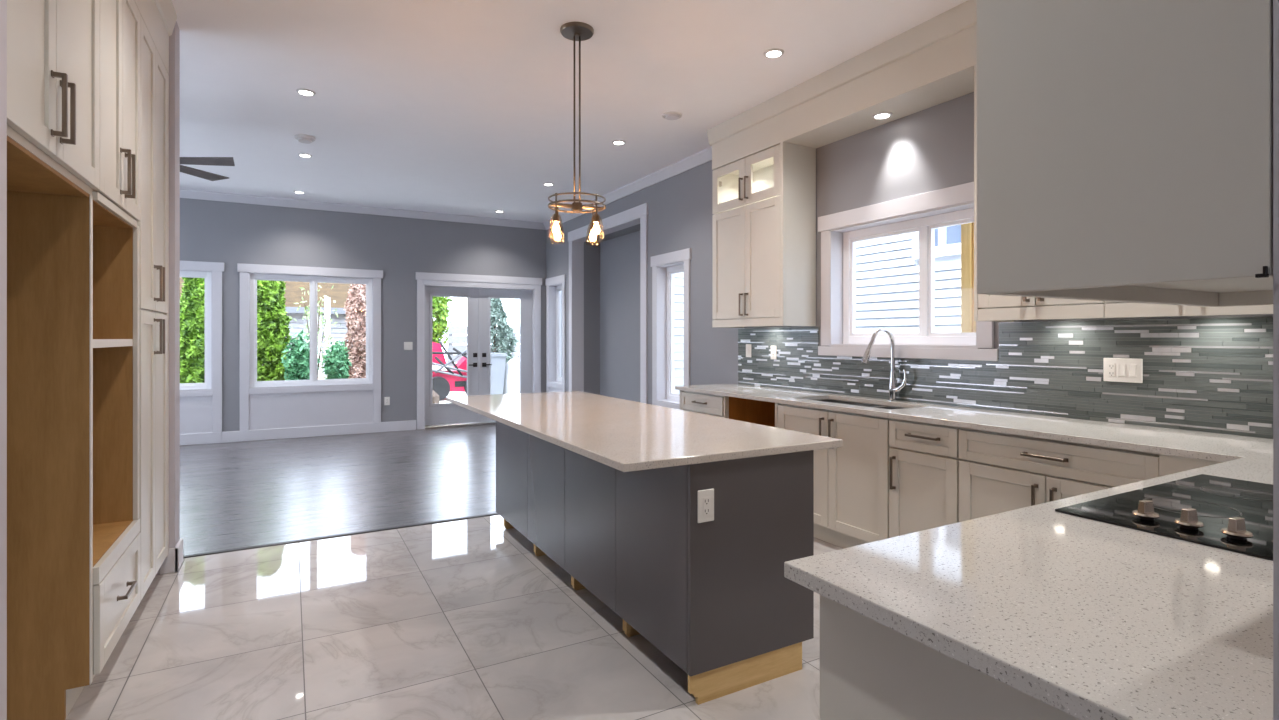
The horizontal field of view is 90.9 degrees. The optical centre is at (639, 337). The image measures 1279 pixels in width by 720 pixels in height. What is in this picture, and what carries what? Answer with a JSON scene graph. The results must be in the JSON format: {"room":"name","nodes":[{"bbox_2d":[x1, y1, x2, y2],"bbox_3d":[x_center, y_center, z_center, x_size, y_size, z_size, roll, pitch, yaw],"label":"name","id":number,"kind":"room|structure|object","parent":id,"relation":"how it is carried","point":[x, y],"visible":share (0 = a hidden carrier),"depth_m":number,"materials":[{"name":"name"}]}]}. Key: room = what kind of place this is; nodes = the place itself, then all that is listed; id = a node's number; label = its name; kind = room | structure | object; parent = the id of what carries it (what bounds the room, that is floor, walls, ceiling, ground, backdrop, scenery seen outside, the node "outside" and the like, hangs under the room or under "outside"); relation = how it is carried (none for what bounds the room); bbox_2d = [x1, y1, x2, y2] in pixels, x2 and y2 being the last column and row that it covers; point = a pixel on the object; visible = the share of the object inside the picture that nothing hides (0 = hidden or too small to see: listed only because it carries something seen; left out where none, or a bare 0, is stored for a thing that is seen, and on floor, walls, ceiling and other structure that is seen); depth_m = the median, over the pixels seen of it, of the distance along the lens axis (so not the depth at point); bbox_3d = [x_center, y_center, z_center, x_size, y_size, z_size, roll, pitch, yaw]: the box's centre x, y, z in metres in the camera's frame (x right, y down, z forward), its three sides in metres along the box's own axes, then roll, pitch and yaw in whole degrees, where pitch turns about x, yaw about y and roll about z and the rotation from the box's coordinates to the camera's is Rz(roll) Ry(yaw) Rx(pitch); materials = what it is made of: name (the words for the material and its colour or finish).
{"room":"kitchen","nodes":[
{"label":"kitchen","id":0,"kind":"room"},
{"bbox_2d":[0,0,6,719],"bbox_3d":[-0.573,-0.250,-1.005,0.822,3.180,5.200,0,0,-29],"label":"wall","id":1,"kind":"structure","parent":0,"point":[3,3],"depth_m":1.45,"materials":[{"name":"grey paint"}]},
{"bbox_2d":[134,0,176,74],"bbox_3d":[-2.370,-1.670,2.367,0.715,0.340,2.440,0,0,-29],"label":"trim","id":2,"kind":"structure","parent":1,"relation":"attached to","point":[159,17],"depth_m":3.33,"materials":[{"name":"beige paint"}]},
{"bbox_2d":[156,21,179,574],"bbox_3d":[-3.064,-0.250,3.480,0.823,3.180,0.180,0,0,-29],"label":"wall","id":3,"kind":"structure","parent":0,"point":[174,39],"depth_m":3.60,"materials":[{"name":"grey paint"}]},
{"bbox_2d":[160,538,182,574],"bbox_3d":[-2.726,1.270,3.668,0.085,0.140,0.210,0,0,-29],"label":"baseboard","id":4,"kind":"structure","parent":3,"relation":"attached to","point":[173,562],"depth_m":3.59,"materials":[{"name":"white paint"}]},
{"bbox_2d":[180,424,495,555],"bbox_3d":[-3.564,1.400,6.314,8.700,0.120,5.100,0,0,-29],"label":"floor","id":5,"kind":"structure","parent":0,"point":[233,495],"depth_m":5.75,"materials":[{"name":"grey wood"}]},
{"bbox_2d":[180,198,561,431],"bbox_3d":[-4.759,-0.250,8.464,8.700,3.180,0.180,0,0,-29],"label":"wall","id":6,"kind":"structure","parent":0,"point":[230,234],"depth_m":8.92,"materials":[{"name":"grey paint"}]},
{"bbox_2d":[180,261,223,433],"bbox_3d":[-6.067,0.120,7.670,1.690,2.160,0.118,0,0,-29],"label":"window","id":7,"kind":"structure","parent":6,"relation":"in","point":[200,403],"depth_m":7.98,"materials":[{"name":"white paint"}]},
{"bbox_2d":[180,420,415,445],"bbox_3d":[-4.921,1.270,8.262,7.820,0.140,0.016,0,0,-29],"label":"baseboard","id":8,"kind":"structure","parent":6,"relation":"attached to","point":[312,431],"depth_m":8.42,"materials":[{"name":"white paint"}]},
{"bbox_2d":[237,263,382,430],"bbox_3d":[-4.441,0.120,8.573,1.750,2.160,0.118,0,0,-29],"label":"window","id":9,"kind":"structure","parent":6,"relation":"in","point":[285,403],"depth_m":8.53,"materials":[{"name":"white paint"}]},
{"bbox_2d":[180,189,545,229],"bbox_3d":[-4.904,-1.792,8.232,7.820,0.095,0.085,0,0,-29],"label":"trim","id":10,"kind":"structure","parent":6,"relation":"attached to","point":[184,193],"depth_m":8.71,"materials":[{"name":"white paint"}]},
{"bbox_2d":[384,397,389,404],"bbox_3d":[-3.610,0.903,8.994,0.072,0.118,0.009,0,0,-29],"label":"wall outlet","id":11,"kind":"object","parent":6,"relation":"attached to","point":[386,399],"visible":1,"depth_m":8.99,"materials":[{"name":"white plastic"}]},
{"bbox_2d":[404,342,412,349],"bbox_3d":[-3.357,0.118,9.133,0.118,0.118,0.011,0,0,-29],"label":"switch plate","id":12,"kind":"object","parent":6,"relation":"attached to","point":[407,345],"visible":1,"depth_m":9.13,"materials":[{"name":"white plastic"}]},
{"bbox_2d":[415,272,541,429],"bbox_3d":[-2.458,0.190,9.719,1.940,2.300,0.200,0,0,-29],"label":"door","id":13,"kind":"structure","parent":6,"relation":"in","point":[478,290],"depth_m":9.67,"materials":[{"name":"white paint"}]},
{"bbox_2d":[65,515,843,719],"bbox_3d":[0.712,1.400,1.139,5.250,0.120,8.100,0,0,-29],"label":"floor tile","id":14,"kind":"structure","parent":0,"point":[459,619],"depth_m":2.74,"materials":[{"name":"tile"}]},
{"bbox_2d":[7,0,140,719],"bbox_3d":[-2.393,-0.077,2.409,0.713,2.835,0.739,0,0,-29],"label":"cabinet","id":15,"kind":"object","parent":14,"relation":"on","point":[74,535],"visible":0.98,"depth_m":2.22,"materials":[{"name":"brown wood"}]},
{"bbox_2d":[137,17,168,599],"bbox_3d":[-2.768,-0.077,3.084,0.713,2.835,0.796,0,0,-29],"label":"pantry cabinet","id":16,"kind":"object","parent":14,"relation":"on","point":[154,223],"visible":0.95,"depth_m":3.16,"materials":[{"name":"beige paint"}]},
{"bbox_2d":[183,513,498,558],"bbox_3d":[-1.229,1.337,4.705,3.580,0.006,0.050,0,0,-29],"label":"trim","id":17,"kind":"structure","parent":14,"relation":"on","point":[491,514],"depth_m":4.22,"materials":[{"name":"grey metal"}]},
{"bbox_2d":[496,421,813,704],"bbox_3d":[-0.151,0.898,3.500,0.605,0.884,2.465,0,0,-29],"label":"kitchen island","id":18,"kind":"object","parent":14,"relation":"on","point":[715,598],"visible":0.7,"depth_m":2.48,"materials":[{"name":"wood"}]},
{"bbox_2d":[446,391,842,471],"bbox_3d":[-0.277,0.440,3.593,1.035,0.030,2.780,0,0,-29],"label":"island countertop","id":19,"kind":"structure","parent":18,"relation":"on","point":[623,435],"depth_m":2.89,"materials":[{"name":"white stone"}]},
{"bbox_2d":[698,489,713,522],"bbox_3d":[0.244,0.615,2.304,0.072,0.118,0.009,0,0,-29],"label":"wall outlet","id":20,"kind":"object","parent":18,"relation":"attached to","point":[705,497],"visible":1,"depth_m":2.30,"materials":[{"name":"white plastic"}]},
{"bbox_2d":[703,497,709,515],"bbox_3d":[0.245,0.615,2.301,0.032,0.066,0.003,0,0,-29],"label":"receptacle","id":21,"kind":"object","parent":20,"relation":"attached to","point":[706,500],"depth_m":2.30,"materials":[{"name":"white plastic"}]},
{"bbox_2d":[680,390,723,417],"bbox_3d":[0.760,0.898,5.401,0.642,0.884,0.644,0,0,-29],"label":"drawer","id":22,"kind":"object","parent":14,"relation":"on","point":[703,403],"visible":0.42,"depth_m":5.23,"materials":[{"name":"beige paint"}]},
{"bbox_2d":[724,396,779,427],"bbox_3d":[1.081,0.898,4.851,0.600,0.884,0.626,0,0,-29],"label":"housing","id":23,"kind":"object","parent":14,"relation":"on","point":[746,410],"visible":0.07,"depth_m":5.08,"materials":[{"name":"brown wood"}]},
{"bbox_2d":[778,399,890,547],"bbox_3d":[1.450,0.898,4.160,0.642,0.884,0.939,0,0,-29],"label":"base cabinet","id":24,"kind":"object","parent":14,"relation":"on","point":[851,480],"visible":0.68,"depth_m":3.88,"materials":[{"name":"beige paint"}]},
{"bbox_2d":[889,418,960,537],"bbox_3d":[1.782,0.898,3.561,0.642,0.884,0.428,0,0,-29],"label":"base cabinet","id":25,"kind":"object","parent":14,"relation":"on","point":[924,459],"visible":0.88,"depth_m":3.43,"materials":[{"name":"beige paint"}]},
{"bbox_2d":[820,454,1221,719],"bbox_3d":[1.611,0.898,1.712,2.736,0.884,0.912,0,0,-29],"label":"base cabinet","id":26,"kind":"object","parent":14,"relation":"on","point":[870,670],"visible":0.09,"depth_m":1.04,"materials":[{"name":"beige paint"}]},
{"bbox_2d":[675,384,1272,719],"bbox_3d":[0.731,0.440,3.244,2.788,0.030,4.448,0,0,-29],"label":"countertop","id":27,"kind":"structure","parent":26,"relation":"on","point":[1088,619],"depth_m":1.06,"materials":[{"name":"white stone"}]},
{"bbox_2d":[815,399,903,409],"bbox_3d":[1.453,0.548,4.200,0.420,0.184,0.892,0,0,-29],"label":"sink","id":28,"kind":"object","parent":27,"relation":"in","point":[824,400],"visible":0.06,"depth_m":4.38,"materials":[{"name":"metal"}]},
{"bbox_2d":[861,328,906,400],"bbox_3d":[1.617,0.179,4.207,0.299,0.493,0.128,0,0,-1],"label":"faucet","id":29,"kind":"object","parent":27,"relation":"on","point":[893,389],"visible":1,"depth_m":4.22,"materials":[{"name":"silver metal"}]},
{"bbox_2d":[1055,474,1272,560],"bbox_3d":[1.501,0.401,1.510,0.819,0.047,0.523,0,0,-29],"label":"cooktop","id":30,"kind":"object","parent":27,"relation":"in","point":[1234,515],"visible":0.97,"depth_m":1.51,"materials":[{"name":"black glass"}]},
{"bbox_2d":[959,428,1158,521],"bbox_3d":[2.096,0.898,2.996,0.642,0.884,0.858,0,0,-29],"label":"base cabinet","id":31,"kind":"object","parent":14,"relation":"on","point":[999,472],"visible":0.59,"depth_m":2.92,"materials":[{"name":"beige paint"}]},
{"bbox_2d":[172,0,967,222],"bbox_3d":[-1.597,-1.915,2.773,8.700,0.150,13.200,0,0,-29],"label":"ceiling","id":32,"kind":"structure","parent":0,"point":[457,107],"depth_m":4.57,"materials":[{"name":"paint"}]},
{"bbox_2d":[180,157,234,180],"bbox_3d":[-3.902,-1.580,4.955,1.227,0.520,1.246,0,0,-29],"label":"ceiling fan","id":33,"kind":"object","parent":32,"relation":"hanging from","point":[216,161],"visible":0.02,"depth_m":5.07,"materials":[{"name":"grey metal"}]},
{"bbox_2d":[294,134,314,143],"bbox_3d":[-3.064,-1.816,5.761,0.170,0.048,0.170,0,0,-29],"label":"smoke detector","id":34,"kind":"object","parent":32,"relation":"attached to","point":[303,138],"visible":1,"depth_m":5.72,"materials":[{"name":"white plastic"}]},
{"bbox_2d":[298,153,311,157],"bbox_3d":[-3.365,-1.835,6.328,0.132,0.010,0.132,0,0,-29],"label":"recessed light","id":35,"kind":"object","parent":32,"relation":"in","point":[299,154],"visible":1,"depth_m":6.32,"materials":[{"name":"white"}]},
{"bbox_2d":[296,89,315,95],"bbox_3d":[-2.495,-1.835,4.707,0.132,0.010,0.132,0,0,-29],"label":"recessed light","id":36,"kind":"object","parent":32,"relation":"in","point":[306,92],"visible":1,"depth_m":4.70,"materials":[{"name":"white plastic"}]},
{"bbox_2d":[548,22,605,243],"bbox_3d":[-0.373,-1.210,3.762,0.349,1.260,0.355,0,0,-5],"label":"pendant lamp","id":37,"kind":"object","parent":32,"relation":"hanging from","point":[575,31],"visible":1,"depth_m":3.75,"materials":[{"name":"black metal"}]},
{"bbox_2d":[612,140,625,144],"bbox_3d":[-0.195,-1.835,5.912,0.132,0.010,0.132,0,0,-29],"label":"recessed light","id":38,"kind":"object","parent":32,"relation":"in","point":[616,142],"visible":1,"depth_m":5.91,"materials":[{"name":"white"}]},
{"bbox_2d":[662,111,681,119],"bbox_3d":[0.268,-1.827,5.193,0.164,0.027,0.164,0,0,-29],"label":"ceiling speaker","id":39,"kind":"object","parent":32,"relation":"attached to","point":[672,115],"visible":1,"depth_m":5.16,"materials":[{"name":"white plastic"}]},
{"bbox_2d":[763,48,783,57],"bbox_3d":[0.867,-1.835,4.061,0.132,0.010,0.132,0,0,-29],"label":"recessed light","id":40,"kind":"object","parent":32,"relation":"in","point":[774,52],"visible":1,"depth_m":4.05,"materials":[{"name":"white"}]},
{"bbox_2d":[584,224,683,401],"bbox_3d":[-0.154,-0.250,8.515,0.400,3.180,2.362,0,0,-29],"label":"wall","id":41,"kind":"structure","parent":0,"point":[612,260],"depth_m":9.06,"materials":[{"name":"grey paint"}]},
{"bbox_2d":[674,272,683,393],"bbox_3d":[0.439,-0.224,7.471,0.418,3.328,0.036,0,0,-29],"label":"wall","id":42,"kind":"structure","parent":0,"point":[678,277],"depth_m":7.48,"materials":[{"name":"white"}]},
{"bbox_2d":[546,92,1272,438],"bbox_3d":[1.685,-0.250,4.608,0.180,3.180,12.820,0,0,-29],"label":"wall","id":43,"kind":"structure","parent":0,"point":[932,148],"depth_m":4.95,"materials":[{"name":"grey paint"}]},
{"bbox_2d":[545,274,565,391],"bbox_3d":[-1.229,0.125,9.824,0.208,2.150,0.810,0,0,-29],"label":"window","id":44,"kind":"structure","parent":43,"relation":"in","point":[555,382],"depth_m":10.04,"materials":[{"name":"white paint"}]},
{"bbox_2d":[568,203,647,403],"bbox_3d":[-0.405,-0.110,8.331,0.198,2.900,2.350,0,0,-29],"label":"trim","id":45,"kind":"structure","parent":43,"relation":"attached to","point":[637,215],"depth_m":8.72,"materials":[{"name":"white paint"}]},
{"bbox_2d":[543,146,711,229],"bbox_3d":[-0.318,-1.792,7.940,0.085,0.095,5.050,0,0,-29],"label":"trim","id":46,"kind":"structure","parent":43,"relation":"attached to","point":[704,156],"depth_m":7.14,"materials":[{"name":"white paint"}]},
{"bbox_2d":[651,248,691,409],"bbox_3d":[0.410,0.138,6.874,0.208,2.125,0.800,0,0,-29],"label":"window","id":47,"kind":"structure","parent":43,"relation":"in","point":[664,266],"depth_m":7.09,"materials":[{"name":"white paint"}]},
{"bbox_2d":[712,142,815,327],"bbox_3d":[1.000,-0.790,5.248,0.372,1.397,0.915,0,0,-29],"label":"upper cabinet","id":48,"kind":"object","parent":43,"relation":"attached to","point":[764,202],"visible":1,"depth_m":4.97,"materials":[{"name":"beige paint"}]},
{"bbox_2d":[707,0,976,169],"bbox_3d":[1.817,-1.665,3.782,0.390,0.350,4.332,0,0,-29],"label":"soffit","id":49,"kind":"object","parent":43,"relation":"attached to","point":[931,63],"depth_m":4.12,"materials":[{"name":"beige paint"}]},
{"bbox_2d":[871,112,892,118],"bbox_3d":[1.621,-1.485,4.207,0.132,0.010,0.132,0,0,-29],"label":"recessed light","id":50,"kind":"object","parent":49,"relation":"in","point":[880,115],"visible":1,"depth_m":4.20,"materials":[{"name":"white"}]},
{"bbox_2d":[818,182,998,360],"bbox_3d":[1.822,-0.403,4.332,0.208,1.075,1.421,0,0,-29],"label":"window","id":51,"kind":"structure","parent":43,"relation":"in","point":[838,248],"depth_m":4.33,"materials":[{"name":"white paint"}]},
{"bbox_2d":[738,317,1272,438],"bbox_3d":[1.974,0.167,3.889,0.011,0.514,4.370,0,0,-29],"label":"tile backsplash","id":52,"kind":"structure","parent":43,"relation":"attached to","point":[1214,375],"depth_m":3.28,"materials":[{"name":"grey glass"}]},
{"bbox_2d":[746,344,750,356],"bbox_3d":[0.979,0.115,5.657,0.011,0.118,0.075,0,0,-29],"label":"wall outlet","id":53,"kind":"object","parent":52,"relation":"attached to","point":[748,346],"visible":1,"depth_m":5.65,"materials":[{"name":"white plastic"}]},
{"bbox_2d":[771,346,776,359],"bbox_3d":[1.143,0.125,5.365,0.009,0.118,0.072,0,0,-29],"label":"wall outlet","id":54,"kind":"object","parent":52,"relation":"attached to","point":[773,348],"visible":1,"depth_m":5.35,"materials":[{"name":"white plastic"}]},
{"bbox_2d":[1103,358,1142,382],"bbox_3d":[2.391,0.160,3.115,0.011,0.118,0.167,0,0,-29],"label":"switch plate","id":55,"kind":"object","parent":52,"relation":"attached to","point":[1130,370],"visible":1,"depth_m":3.11,"materials":[{"name":"white plastic"}]},
{"bbox_2d":[1108,363,1114,376],"bbox_3d":[2.368,0.160,3.155,0.003,0.066,0.032,0,0,-29],"label":"receptacle","id":56,"kind":"object","parent":55,"relation":"attached to","point":[1111,366],"depth_m":3.15,"materials":[{"name":"white plastic"}]},
{"bbox_2d":[974,65,1111,321],"bbox_3d":[2.115,-0.790,3.241,0.372,1.397,0.628,0,0,-29],"label":"upper cabinet","id":57,"kind":"object","parent":43,"relation":"attached to","point":[996,308],"visible":0.2,"depth_m":3.24,"materials":[{"name":"beige paint"}]},
{"bbox_2d":[1105,301,1272,317],"bbox_3d":[2.421,-0.790,2.689,0.372,1.397,0.630,0,0,-29],"label":"upper cabinet","id":58,"kind":"object","parent":43,"relation":"attached to","point":[1116,309],"visible":0.02,"depth_m":2.67,"materials":[{"name":"beige paint"}]},
{"bbox_2d":[1273,0,1278,719],"bbox_3d":[1.887,-0.250,1.262,2.715,3.180,0.135,0,0,-29],"label":"wall","id":59,"kind":"structure","parent":0,"point":[1275,2],"depth_m":0.66,"materials":[{"name":"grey paint"}]},
{"bbox_2d":[977,0,1272,306],"bbox_3d":[0.936,-0.952,1.000,0.813,1.775,0.326,0,0,-29],"label":"upper cabinet","id":60,"kind":"object","parent":59,"relation":"attached to","point":[1125,147],"visible":1,"depth_m":0.79,"materials":[{"name":"beige paint"}]},
{"bbox_3d":[-2.735,-0.250,2.164,0.120,3.180,2.440,0,0,-29],"label":"wall","id":61,"kind":"structure","parent":0,"visible":0},
{"bbox_2d":[7,0,99,196],"bbox_3d":[-2.003,-0.997,1.706,0.713,0.997,0.925,0,0,-29],"label":"upper cabinet","id":62,"kind":"object","parent":61,"relation":"attached to","point":[53,46],"visible":0.98,"depth_m":1.86,"materials":[{"name":"beige paint"}]},
{"label":"outside","id":63,"kind":"structure","parent":0,"visible":0},
{"bbox_2d":[432,365,466,402],"bbox_3d":[-4.370,1.490,7.868,28.000,0.100,50.000,0,0,-29],"label":"ground","id":64,"kind":"structure","parent":63,"point":[433,366],"depth_m":16.00,"materials":[{"name":"white concrete"}]},
{"bbox_2d":[180,277,448,375],"bbox_3d":[-9.998,-0.485,18.412,7.600,3.850,4.900,0,0,-29],"label":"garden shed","id":65,"kind":"object","parent":64,"relation":"on","point":[338,293],"visible":0.08,"depth_m":16.94,"materials":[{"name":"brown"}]},
{"bbox_2d":[318,376,438,403],"bbox_3d":[-8.488,1.180,11.472,8.300,0.520,5.700,0,0,-29],"label":"bed","id":66,"kind":"object","parent":64,"relation":"on","point":[435,397],"visible":0.14,"depth_m":11.00,"materials":[{"name":"soil"}]},
{"bbox_2d":[180,277,204,382],"bbox_3d":[-6.924,-0.136,10.001,0.886,2.234,0.887,0,0,-29],"label":"tree","id":67,"kind":"object","parent":66,"relation":"on","point":[192,299],"visible":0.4,"depth_m":9.72,"materials":[{"name":"green plant"}]},
{"bbox_2d":[257,280,292,380],"bbox_3d":[-6.434,-0.245,10.828,0.877,2.433,0.854,0,0,-29],"label":"cedar tree","id":68,"kind":"object","parent":66,"relation":"on","point":[273,322],"visible":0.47,"depth_m":10.65,"materials":[{"name":"green plant"}]},
{"bbox_2d":[280,330,320,379],"bbox_3d":[-5.616,0.442,10.435,0.533,1.189,0.546,0,0,-1],"label":"shrub","id":69,"kind":"object","parent":66,"relation":"on","point":[296,362],"visible":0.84,"depth_m":10.30,"materials":[{"name":"green plant"}]},
{"bbox_2d":[288,285,340,385],"bbox_3d":[-6.145,-0.021,11.915,0.826,2.080,0.790,0,0,-2],"label":"sapling","id":70,"kind":"object","parent":66,"relation":"on","point":[306,308],"visible":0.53,"depth_m":11.91,"materials":[{"name":"green plant"}]},
{"bbox_2d":[324,297,329,378],"bbox_3d":[-6.254,0.060,12.598,0.100,1.740,0.100,0,0,-29],"label":"post","id":71,"kind":"object","parent":66,"relation":"on","point":[327,327],"visible":0.5,"depth_m":12.56,"materials":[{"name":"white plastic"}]},
{"bbox_2d":[321,340,351,378],"bbox_3d":[-5.173,0.523,10.735,0.468,0.992,0.449,0,0,-9],"label":"shrub","id":72,"kind":"object","parent":66,"relation":"on","point":[337,362],"visible":0.81,"depth_m":10.64,"materials":[{"name":"green plant"}]},
{"bbox_2d":[342,284,365,378],"bbox_3d":[-5.224,-0.238,11.871,0.749,2.393,0.725,0,0,-29],"label":"cedar","id":73,"kind":"object","parent":66,"relation":"on","point":[355,310],"visible":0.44,"depth_m":11.64,"materials":[{"name":"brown plant"}]},
{"bbox_2d":[432,297,452,350],"bbox_3d":[-5.387,-0.325,15.994,1.234,3.531,1.231,0,0,-8],"label":"leafy tree","id":74,"kind":"object","parent":64,"relation":"on","point":[439,325],"visible":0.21,"depth_m":15.81,"materials":[{"name":"green plant"}]},
{"bbox_2d":[432,341,466,400],"bbox_3d":[-4.387,0.740,14.979,1.537,1.400,0.950,0,0,-29],"label":"machine","id":75,"kind":"object","parent":64,"relation":"on","point":[444,382],"visible":0.48,"depth_m":14.55,"materials":[{"name":"paint"}]},
{"bbox_2d":[432,342,445,363],"bbox_3d":[-4.850,0.340,14.808,0.500,0.600,0.600,0,0,-29],"label":"hood","id":76,"kind":"object","parent":75,"relation":"attached to","point":[436,347],"depth_m":14.56,"materials":[{"name":"red paint"}]},
{"bbox_2d":[455,381,465,386],"bbox_3d":[-4.192,1.075,14.704,0.250,0.130,0.020,0,0,-29],"label":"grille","id":77,"kind":"object","parent":75,"relation":"attached to","point":[457,383],"depth_m":14.70,"materials":[{"name":"grey metal"}]},
{"bbox_2d":[447,322,519,370],"bbox_3d":[-3.014,0.490,19.225,5.600,1.900,0.140,0,0,-29],"label":"fence","id":78,"kind":"object","parent":64,"relation":"on","point":[452,329],"visible":0.13,"depth_m":17.95,"materials":[{"name":"white wood"}]},
{"bbox_2d":[491,353,507,394],"bbox_3d":[-3.416,0.890,14.409,0.640,1.100,0.590,0,0,-29],"label":"wheelie bin","id":79,"kind":"object","parent":64,"relation":"on","point":[498,360],"visible":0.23,"depth_m":14.23,"materials":[{"name":"grey plastic"}]},
{"bbox_2d":[491,298,518,363],"bbox_3d":[-3.850,0.106,16.766,1.491,2.759,1.426,0,0,-29],"label":"fir","id":80,"kind":"object","parent":64,"relation":"on","point":[500,329],"visible":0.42,"depth_m":16.53,"materials":[{"name":"green plant"}]},
{"bbox_2d":[503,352,519,393],"bbox_3d":[-2.905,0.890,14.744,0.720,1.100,0.720,0,0,-29],"label":"sack","id":81,"kind":"object","parent":64,"relation":"on","point":[512,367],"visible":0.62,"depth_m":14.44,"materials":[{"name":"white"}]},
{"bbox_2d":[856,225,960,332],"bbox_3d":[3.595,-0.685,10.004,4.400,4.250,20.400,0,0,-29],"label":"house","id":82,"kind":"structure","parent":64,"relation":"on","point":[887,268],"depth_m":7.25,"materials":[{"name":"white"}]},
{"bbox_2d":[961,222,975,332],"bbox_3d":[2.414,-0.060,4.530,0.060,3.000,0.175,0,0,-29],"label":"timber post","id":83,"kind":"object","parent":64,"relation":"on","point":[968,325],"visible":0.1,"depth_m":4.55,"materials":[{"name":"yellow wood"}]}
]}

